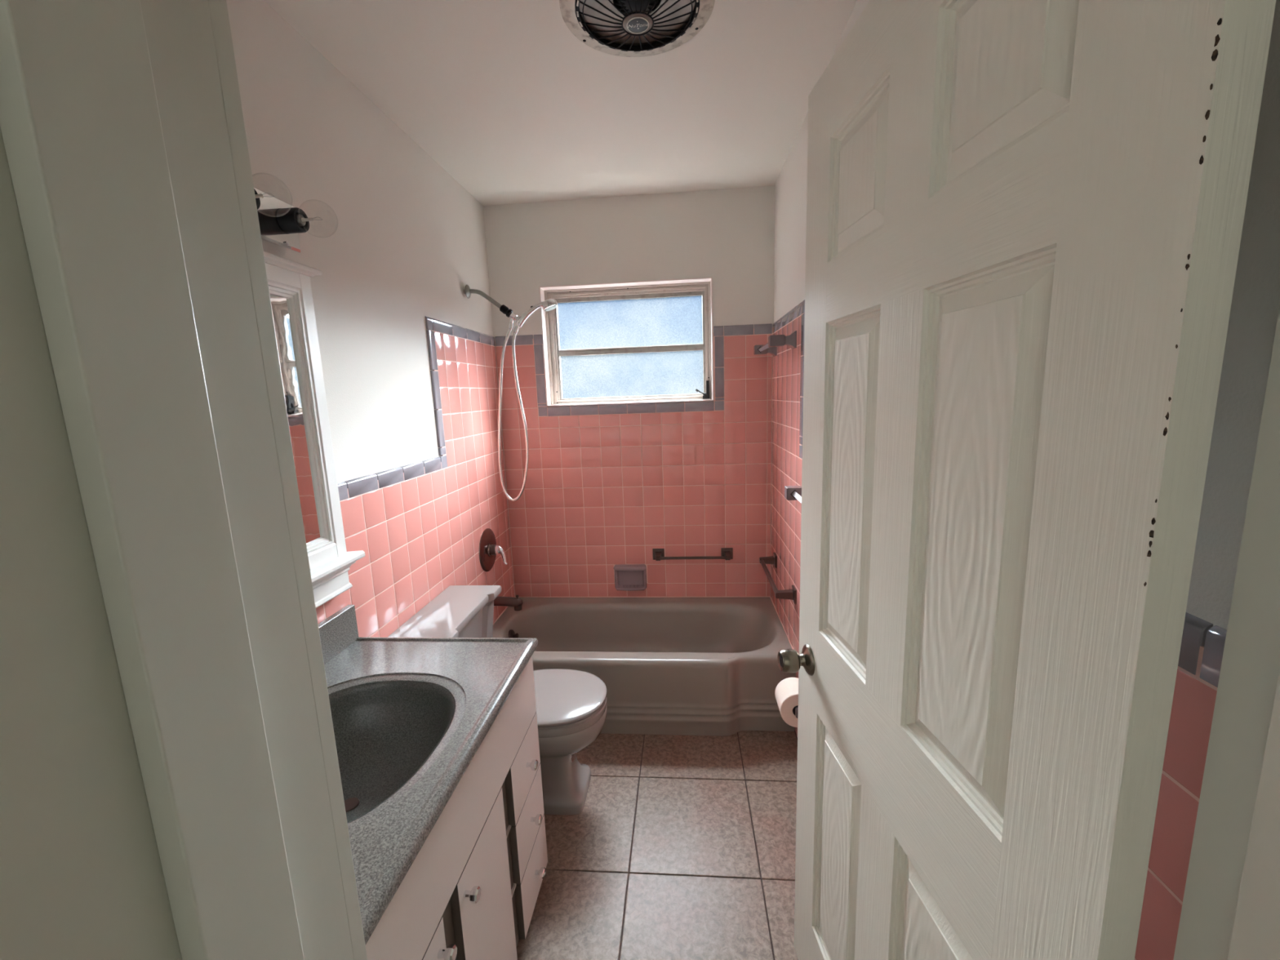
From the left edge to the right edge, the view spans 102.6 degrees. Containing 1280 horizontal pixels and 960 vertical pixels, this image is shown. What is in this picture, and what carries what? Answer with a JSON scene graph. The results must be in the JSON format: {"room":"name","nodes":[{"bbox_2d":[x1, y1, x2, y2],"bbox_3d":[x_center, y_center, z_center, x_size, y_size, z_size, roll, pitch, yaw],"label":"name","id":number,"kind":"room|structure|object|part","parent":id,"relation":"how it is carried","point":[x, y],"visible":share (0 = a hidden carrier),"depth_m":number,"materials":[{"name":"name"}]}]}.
{"room":"bathroom","nodes":[
{"label":"bathroom","id":0,"kind":"room"},
{"bbox_2d":[226,0,515,637],"bbox_3d":[-0.893,0.042,1.639,0.108,2.500,2.640,-1,9,5],"label":"wall","id":1,"kind":"structure","parent":0,"point":[408,360],"depth_m":1.71,"materials":[{"name":"white paint"}]},
{"bbox_2d":[253,186,322,253],"bbox_3d":[-0.817,-0.589,1.040,0.189,0.110,0.490,-1,9,5],"label":"vanity light","id":2,"kind":"object","parent":1,"relation":"attached to","point":[281,223],"visible":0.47,"depth_m":1.19,"materials":[{"name":"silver metal"}]},
{"bbox_2d":[253,188,260,209],"bbox_3d":[-0.838,-0.582,1.058,0.072,0.054,0.054,-1,9,5],"label":"socket","id":3,"kind":"object","parent":2,"relation":"attached to","point":[258,202],"depth_m":1.07,"materials":[{"name":"black plastic"}]},
{"bbox_3d":[-0.789,-0.583,1.054,0.028,0.012,0.012,-1,9,5],"label":"stem","id":4,"kind":"part","parent":2,"relation":"part of","materials":[{"name":"beige"}]},
{"bbox_3d":[-0.893,-0.588,1.047,0.036,0.110,0.490,-1,9,5],"label":"plate","id":5,"kind":"part","parent":2,"relation":"part of","materials":[{"name":"silver metal"}]},
{"bbox_2d":[263,207,309,235],"bbox_3d":[-0.826,-0.607,1.201,0.072,0.054,0.054,-1,9,5],"label":"socket","id":6,"kind":"object","parent":2,"relation":"attached to","point":[277,220],"depth_m":1.18,"materials":[{"name":"black plastic"}]},
{"bbox_3d":[-0.777,-0.608,1.197,0.028,0.012,0.012,-1,9,5],"label":"stem","id":7,"kind":"part","parent":2,"relation":"part of","materials":[{"name":"beige"}]},
{"bbox_2d":[263,251,364,608],"bbox_3d":[-0.853,-0.074,1.133,0.080,0.857,0.548,-1,9,5],"label":"medicine cabinet","id":8,"kind":"object","parent":1,"relation":"attached to","point":[289,283],"visible":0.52,"depth_m":1.31,"materials":[{"name":"white paint"}]},
{"bbox_3d":[-0.876,-0.487,1.065,0.064,0.019,0.540,-1,9,5],"label":"crown","id":9,"kind":"part","parent":8,"relation":"part of","materials":[{"name":"white paint"}]},
{"bbox_2d":[269,294,321,542],"bbox_3d":[-0.862,-0.117,1.126,0.003,0.602,0.367,-2,9,3],"label":"mirror","id":10,"kind":"object","parent":8,"relation":"attached to","point":[280,306],"depth_m":1.27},
{"bbox_3d":[-0.860,-0.117,1.126,0.018,0.659,0.424,-1,9,5],"label":"moulding","id":11,"kind":"part","parent":8,"relation":"part of","materials":[{"name":"white paint"}]},
{"bbox_3d":[-0.873,-0.116,1.127,0.044,0.735,0.500,-1,9,5],"label":"frame","id":12,"kind":"part","parent":8,"relation":"part of","materials":[{"name":"white paint"}]},
{"bbox_3d":[-0.841,0.261,1.188,0.080,0.033,0.548,-1,9,5],"label":"sill","id":13,"kind":"part","parent":8,"relation":"part of","materials":[{"name":"white paint"}]},
{"bbox_2d":[318,604,358,664],"bbox_3d":[-0.870,0.488,1.046,0.020,0.106,0.909,-1,9,5],"label":"backsplash","id":14,"kind":"structure","parent":1,"relation":"attached to","point":[338,631],"depth_m":1.41,"materials":[{"name":"grey stone"}]},
{"bbox_2d":[463,284,520,324],"bbox_3d":[-0.671,-0.803,2.348,0.265,0.186,0.060,-1,9,5],"label":"pipe","id":15,"kind":"object","parent":1,"relation":"attached to","point":[504,309],"visible":0.98,"depth_m":2.34,"materials":[{"name":"metal"}]},
{"bbox_3d":[-0.707,-0.823,2.347,0.178,0.104,0.019,-1,9,5],"label":"arm","id":16,"kind":"part","parent":15,"relation":"part of","materials":[{"name":"silver metal"}]},
{"bbox_2d":[497,297,557,501],"bbox_3d":[-0.523,-0.359,2.410,0.333,0.933,0.071,-1,9,5],"label":"shower","id":17,"kind":"object","parent":15,"relation":"hanging from","point":[548,304],"visible":1,"depth_m":2.40,"materials":[{"name":"silver metal"}]},
{"bbox_3d":[-0.497,-0.755,2.341,0.133,0.110,0.029,-1,9,5],"label":"handle","id":18,"kind":"part","parent":17,"relation":"part of","materials":[{"name":"silver metal"}]},
{"bbox_2d":[479,528,507,571],"bbox_3d":[-0.705,0.345,2.535,0.100,0.214,0.214,-1,9,5],"label":"shower valve","id":19,"kind":"object","parent":1,"relation":"attached to","point":[488,548],"visible":1,"depth_m":2.51,"materials":[{"name":"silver metal"}]},
{"bbox_3d":[-0.682,0.372,2.537,0.056,0.103,0.048,-1,9,5],"label":"lever","id":20,"kind":"part","parent":19,"relation":"part of","materials":[{"name":"silver metal"}]},
{"bbox_2d":[493,595,523,610],"bbox_3d":[-0.666,0.615,2.577,0.159,0.074,0.048,-1,9,5],"label":"tub spout","id":21,"kind":"object","parent":1,"relation":"attached to","point":[517,602],"visible":0.93,"depth_m":2.56,"materials":[{"name":"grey metal"}]},
{"bbox_2d":[264,0,857,205],"bbox_3d":[-0.170,-1.216,1.366,1.674,0.020,2.640,-1,9,5],"label":"ceiling","id":22,"kind":"structure","parent":0,"point":[502,95],"depth_m":1.64,"materials":[{"name":"white paint"}]},
{"bbox_2d":[559,0,715,57],"bbox_3d":[-0.010,-1.278,1.287,0.391,0.245,0.391,-1,9,5],"label":"exhaust fan","id":23,"kind":"object","parent":22,"relation":"attached to","point":[619,28],"visible":1,"depth_m":1.34,"materials":[{"name":"black metal"}]},
{"bbox_3d":[-0.011,-1.300,1.283,0.108,0.200,0.108,-1,9,5],"label":"motor","id":24,"kind":"part","parent":23,"relation":"part of","materials":[{"name":"black metal"}]},
{"bbox_2d":[483,185,774,596],"bbox_3d":[-0.022,-0.184,2.811,1.450,2.500,0.160,-1,9,5],"label":"wall","id":25,"kind":"structure","parent":0,"point":[608,486],"depth_m":2.71,"materials":[{"name":"pink tile"}]},
{"bbox_2d":[538,276,713,406],"bbox_3d":[-0.062,-0.714,2.715,0.884,0.611,0.139,-1,9,5],"label":"window","id":26,"kind":"structure","parent":25,"relation":"in","point":[697,286],"depth_m":2.71,"materials":[{"name":"white paint"}]},
{"bbox_3d":[-0.056,-0.840,2.732,0.798,0.282,0.026,-1,9,5],"label":"sash","id":27,"kind":"part","parent":26,"relation":"part of","materials":[{"name":"metal"}]},
{"bbox_3d":[-0.047,-0.571,2.775,0.798,0.262,0.026,-1,9,5],"label":"sash","id":28,"kind":"part","parent":26,"relation":"part of","materials":[{"name":"metal"}]},
{"bbox_3d":[0.328,-0.477,2.711,0.090,0.094,0.043,-5,10,-18],"label":"crank handle","id":29,"kind":"part","parent":26,"relation":"part of","materials":[{"name":"black metal"}]},
{"bbox_2d":[613,564,646,591],"bbox_3d":[-0.054,0.540,2.832,0.182,0.142,0.044,-1,9,5],"label":"soap dish","id":30,"kind":"object","parent":25,"relation":"attached to","point":[631,577],"visible":1,"depth_m":2.84,"materials":[{"name":"grey ceramic"}]},
{"bbox_2d":[653,547,733,560],"bbox_3d":[0.285,0.408,2.772,0.434,0.062,0.066,-1,9,5],"label":"grab bar","id":31,"kind":"object","parent":25,"relation":"attached to","point":[726,553],"visible":1,"depth_m":2.76,"materials":[{"name":"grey metal"}]},
{"bbox_3d":[0.099,0.412,2.788,0.062,0.062,0.066,-1,9,5],"label":"post","id":32,"kind":"part","parent":31,"relation":"part of","materials":[{"name":"brown metal"}]},
{"bbox_3d":[0.470,0.404,2.756,0.062,0.062,0.066,-1,9,5],"label":"post","id":33,"kind":"part","parent":31,"relation":"part of","materials":[{"name":"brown metal"}]},
{"bbox_2d":[516,729,798,959],"bbox_3d":[-0.088,1.241,1.698,1.634,0.060,2.613,-1,9,5],"label":"floor","id":34,"kind":"structure","parent":0,"point":[679,847],"depth_m":1.65,"materials":[{"name":"brown tile"}]},
{"bbox_2d":[365,655,547,959],"bbox_3d":[-0.582,0.936,1.103,0.563,0.772,0.924,-1,9,5],"label":"vanity cabinet","id":35,"kind":"object","parent":34,"relation":"on","point":[471,891],"visible":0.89,"depth_m":1.10,"materials":[{"name":"white wood"}]},
{"bbox_2d":[318,604,537,944],"bbox_3d":[-0.602,0.554,1.036,0.552,0.252,0.912,-1,9,5],"label":"countertop","id":36,"kind":"structure","parent":35,"relation":"on","point":[401,758],"depth_m":1.21,"materials":[{"name":"grey stone"}]},
{"bbox_2d":[327,672,466,831],"bbox_3d":[-0.602,0.604,1.054,0.442,0.147,0.524,-1,9,5],"label":"sink","id":37,"kind":"object","parent":36,"relation":"in","point":[393,731],"depth_m":1.21,"materials":[{"name":"grey stone"}]},
{"bbox_3d":[-0.358,1.041,0.829,0.017,0.503,0.243,-1,9,5],"label":"door","id":38,"kind":"part","parent":35,"relation":"part of","materials":[{"name":"beige laminate"}]},
{"bbox_3d":[-0.335,0.823,0.889,0.029,0.027,0.027,-1,9,5],"label":"knob","id":39,"kind":"part","parent":35,"relation":"part of","materials":[{"name":"silver metal"}]},
{"bbox_3d":[-0.326,0.805,0.996,0.029,0.027,0.027,-1,9,5],"label":"knob","id":40,"kind":"part","parent":35,"relation":"part of","materials":[{"name":"silver metal"}]},
{"bbox_3d":[-0.334,0.990,1.127,0.017,0.503,0.243,-1,9,5],"label":"door","id":41,"kind":"part","parent":35,"relation":"part of","materials":[{"name":"beige laminate"}]},
{"bbox_3d":[-0.315,0.772,1.391,0.017,0.164,0.228,-1,9,5],"label":"drawer","id":42,"kind":"part","parent":35,"relation":"part of","materials":[{"name":"beige laminate"}]},
{"bbox_3d":[-0.309,0.939,1.419,0.017,0.168,0.228,-1,9,5],"label":"drawer","id":43,"kind":"part","parent":35,"relation":"part of","materials":[{"name":"beige laminate"}]},
{"bbox_3d":[-0.303,1.107,1.447,0.017,0.166,0.228,-1,9,5],"label":"drawer","id":44,"kind":"part","parent":35,"relation":"part of","materials":[{"name":"beige laminate"}]},
{"bbox_3d":[-0.292,0.772,1.389,0.029,0.027,0.027,-1,9,5],"label":"knob","id":45,"kind":"part","parent":35,"relation":"part of","materials":[{"name":"silver metal"}]},
{"bbox_3d":[-0.287,0.939,1.417,0.029,0.027,0.027,-1,9,5],"label":"knob","id":46,"kind":"part","parent":35,"relation":"part of","materials":[{"name":"silver metal"}]},
{"bbox_3d":[-0.281,1.106,1.445,0.029,0.027,0.027,-1,9,5],"label":"knob","id":47,"kind":"part","parent":35,"relation":"part of","materials":[{"name":"silver metal"}]},
{"bbox_2d":[387,585,607,814],"bbox_3d":[-0.456,0.824,1.909,0.675,0.720,0.500,-1,9,5],"label":"toilet","id":48,"kind":"object","parent":34,"relation":"on","point":[571,711],"visible":0.45,"depth_m":1.84,"materials":[{"name":"grey ceramic"}]},
{"bbox_3d":[-0.696,0.497,1.874,0.217,0.048,0.500,-1,9,5],"label":"tank lid","id":49,"kind":"part","parent":48,"relation":"part of","materials":[{"name":"grey ceramic"}]},
{"bbox_3d":[-0.703,0.668,1.903,0.192,0.301,0.452,-1,9,5],"label":"tank","id":50,"kind":"part","parent":48,"relation":"part of","materials":[{"name":"grey ceramic"}]},
{"bbox_3d":[-0.338,0.785,1.876,0.432,0.018,0.350,-1,9,5],"label":"lid","id":51,"kind":"part","parent":48,"relation":"part of","materials":[{"name":"grey"}]},
{"bbox_3d":[-0.337,0.800,1.878,0.430,0.012,0.348,-1,9,5],"label":"seat","id":52,"kind":"part","parent":48,"relation":"part of","materials":[{"name":"grey plastic"}]},
{"bbox_3d":[-0.344,0.993,1.911,0.458,0.377,0.342,-1,9,5],"label":"bowl","id":53,"kind":"part","parent":48,"relation":"part of","materials":[{"name":"grey ceramic"}]},
{"bbox_2d":[493,595,795,736],"bbox_3d":[-0.022,0.885,2.555,1.434,0.356,0.698,-1,9,5],"label":"bathtub","id":54,"kind":"object","parent":34,"relation":"on","point":[681,665],"visible":0.81,"depth_m":2.25,"materials":[{"name":"beige ceramic"}]},
{"bbox_3d":[-0.640,0.793,2.595,0.051,0.072,0.072,-1,9,5],"label":"overflow plate","id":55,"kind":"part","parent":54,"relation":"part of","materials":[{"name":"brown metal"}]},
{"bbox_2d":[493,597,791,659],"bbox_3d":[-0.022,0.862,2.562,1.430,0.304,0.675,-1,9,5],"label":"basin","id":56,"kind":"object","parent":54,"relation":"in","point":[563,628],"depth_m":2.77,"materials":[{"name":"beige ceramic"}]},
{"bbox_2d":[770,0,1279,959],"bbox_3d":[0.643,0.009,1.506,0.108,2.500,2.640,-1,9,5],"label":"wall","id":57,"kind":"structure","parent":0,"point":[1255,300],"depth_m":0.47,"materials":[{"name":"pink tile"}]},
{"bbox_2d":[753,330,796,356],"bbox_3d":[0.592,-0.599,2.287,0.103,0.066,0.498,-1,9,5],"label":"towel bar","id":58,"kind":"object","parent":57,"relation":"attached to","point":[775,341],"visible":1,"depth_m":2.06,"materials":[{"name":"grey ceramic"}]},
{"bbox_3d":[0.609,-0.635,2.499,0.103,0.066,0.066,-1,9,5],"label":"post","id":59,"kind":"part","parent":58,"relation":"part of","materials":[{"name":"grey ceramic"}]},
{"bbox_3d":[0.574,-0.564,2.074,0.103,0.066,0.066,-1,9,5],"label":"post","id":60,"kind":"part","parent":58,"relation":"part of","materials":[{"name":"grey ceramic"}]},
{"bbox_2d":[759,552,796,604],"bbox_3d":[0.635,0.448,2.397,0.083,0.062,0.515,-1,9,5],"label":"grab bar","id":61,"kind":"object","parent":57,"relation":"attached to","point":[788,593],"visible":1,"depth_m":2.25,"materials":[{"name":"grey metal"}]},
{"bbox_3d":[0.653,0.410,2.619,0.083,0.062,0.062,-1,9,5],"label":"post","id":62,"kind":"part","parent":61,"relation":"part of","materials":[{"name":"brown metal"}]},
{"bbox_3d":[0.616,0.485,2.174,0.083,0.062,0.062,-1,9,5],"label":"post","id":63,"kind":"part","parent":61,"relation":"part of","materials":[{"name":"brown metal"}]},
{"bbox_2d":[784,485,801,503],"bbox_3d":[0.545,0.083,1.575,0.103,0.066,0.521,-1,9,5],"label":"towel bar","id":64,"kind":"object","parent":57,"relation":"attached to","point":[791,492],"visible":0.2,"depth_m":1.78,"materials":[{"name":"silver metal"}]},
{"bbox_2d":[795,706,798,718],"bbox_3d":[0.564,0.735,1.717,0.116,0.056,0.174,-1,9,5],"label":"toilet paper holder","id":65,"kind":"object","parent":57,"relation":"attached to","point":[797,707],"visible":0.09,"depth_m":1.64,"materials":[{"name":"silver metal"}]},
{"bbox_2d":[774,677,798,727],"bbox_3d":[0.523,0.745,1.722,0.120,0.120,0.104,-1,9,5],"label":"toilet paper roll","id":66,"kind":"object","parent":65,"relation":"on","point":[786,692],"visible":0.66,"depth_m":1.68,"materials":[{"name":"beige paper"}]},
{"bbox_3d":[-0.227,0.235,0.339,1.450,2.500,0.270,-1,9,5],"label":"wall","id":67,"kind":"structure","parent":0,"visible":0},
{"bbox_2d":[0,0,367,959],"bbox_3d":[-0.335,0.380,0.374,0.089,2.090,0.305,-1,9,5],"label":"door frame","id":68,"kind":"structure","parent":67,"relation":"attached to","point":[171,785],"depth_m":0.32,"materials":[{"name":"white paint"}]},
{"bbox_3d":[-0.330,0.356,0.515,0.065,2.090,0.019,-1,9,5],"label":"casing","id":69,"kind":"part","parent":68,"relation":"part of","materials":[{"name":"white paint"}]},
{"bbox_2d":[777,0,1275,959],"bbox_3d":[0.408,0.296,0.815,0.158,2.035,0.771,-3,9,-3],"label":"door","id":70,"kind":"structure","parent":67,"relation":"in","point":[1025,218],"depth_m":0.55,"materials":[{"name":"white paint"},{"name":"painted wood"},{"name":"satin nickel"}]},
{"bbox_3d":[0.440,1.198,0.972,0.035,0.203,0.524,-2,9,-2],"label":"rail","id":71,"kind":"part","parent":70,"relation":"part of","materials":[{"name":"white wood"}]},
{"bbox_3d":[0.416,0.799,1.067,0.029,0.553,0.206,-2,9,-2],"label":"panel","id":72,"kind":"part","parent":70,"relation":"part of","materials":[{"name":"white wood"}]},
{"bbox_3d":[0.389,0.025,0.938,0.029,0.633,0.206,-2,9,-2],"label":"panel","id":73,"kind":"part","parent":70,"relation":"part of","materials":[{"name":"white wood"}]},
{"bbox_3d":[0.370,-0.502,0.850,0.029,0.216,0.206,-2,9,-2],"label":"panel","id":74,"kind":"part","parent":70,"relation":"part of","materials":[{"name":"white wood"}]},
{"bbox_3d":[0.374,-0.645,0.666,0.035,0.128,0.524,-2,9,-2],"label":"rail","id":75,"kind":"part","parent":70,"relation":"part of","materials":[{"name":"white wood"}]},
{"bbox_3d":[0.413,0.458,0.849,0.035,0.192,0.524,-2,9,-2],"label":"rail","id":76,"kind":"part","parent":70,"relation":"part of","materials":[{"name":"white wood"}]},
{"bbox_3d":[0.431,0.851,0.754,0.029,0.553,0.206,-2,9,-2],"label":"panel","id":77,"kind":"part","parent":70,"relation":"part of","materials":[{"name":"white wood"}]},
{"bbox_3d":[0.386,-0.315,0.721,0.035,0.110,0.524,-2,9,-2],"label":"rail","id":78,"kind":"part","parent":70,"relation":"part of","materials":[{"name":"white wood"}]},
{"bbox_3d":[0.403,0.077,0.625,0.029,0.633,0.206,-2,9,-2],"label":"panel","id":79,"kind":"part","parent":70,"relation":"part of","materials":[{"name":"white wood"}]},
{"bbox_3d":[0.385,-0.450,0.537,0.029,0.216,0.206,-2,9,-2],"label":"panel","id":80,"kind":"part","parent":70,"relation":"part of","materials":[{"name":"white wood"}]},
{"bbox_2d":[1173,306,1279,959],"bbox_3d":[0.461,0.365,0.290,0.068,2.090,0.288,-3,9,-5],"label":"door frame","id":81,"kind":"structure","parent":67,"relation":"attached to","point":[1230,910],"depth_m":0.38,"materials":[{"name":"white paint"}]}
]}

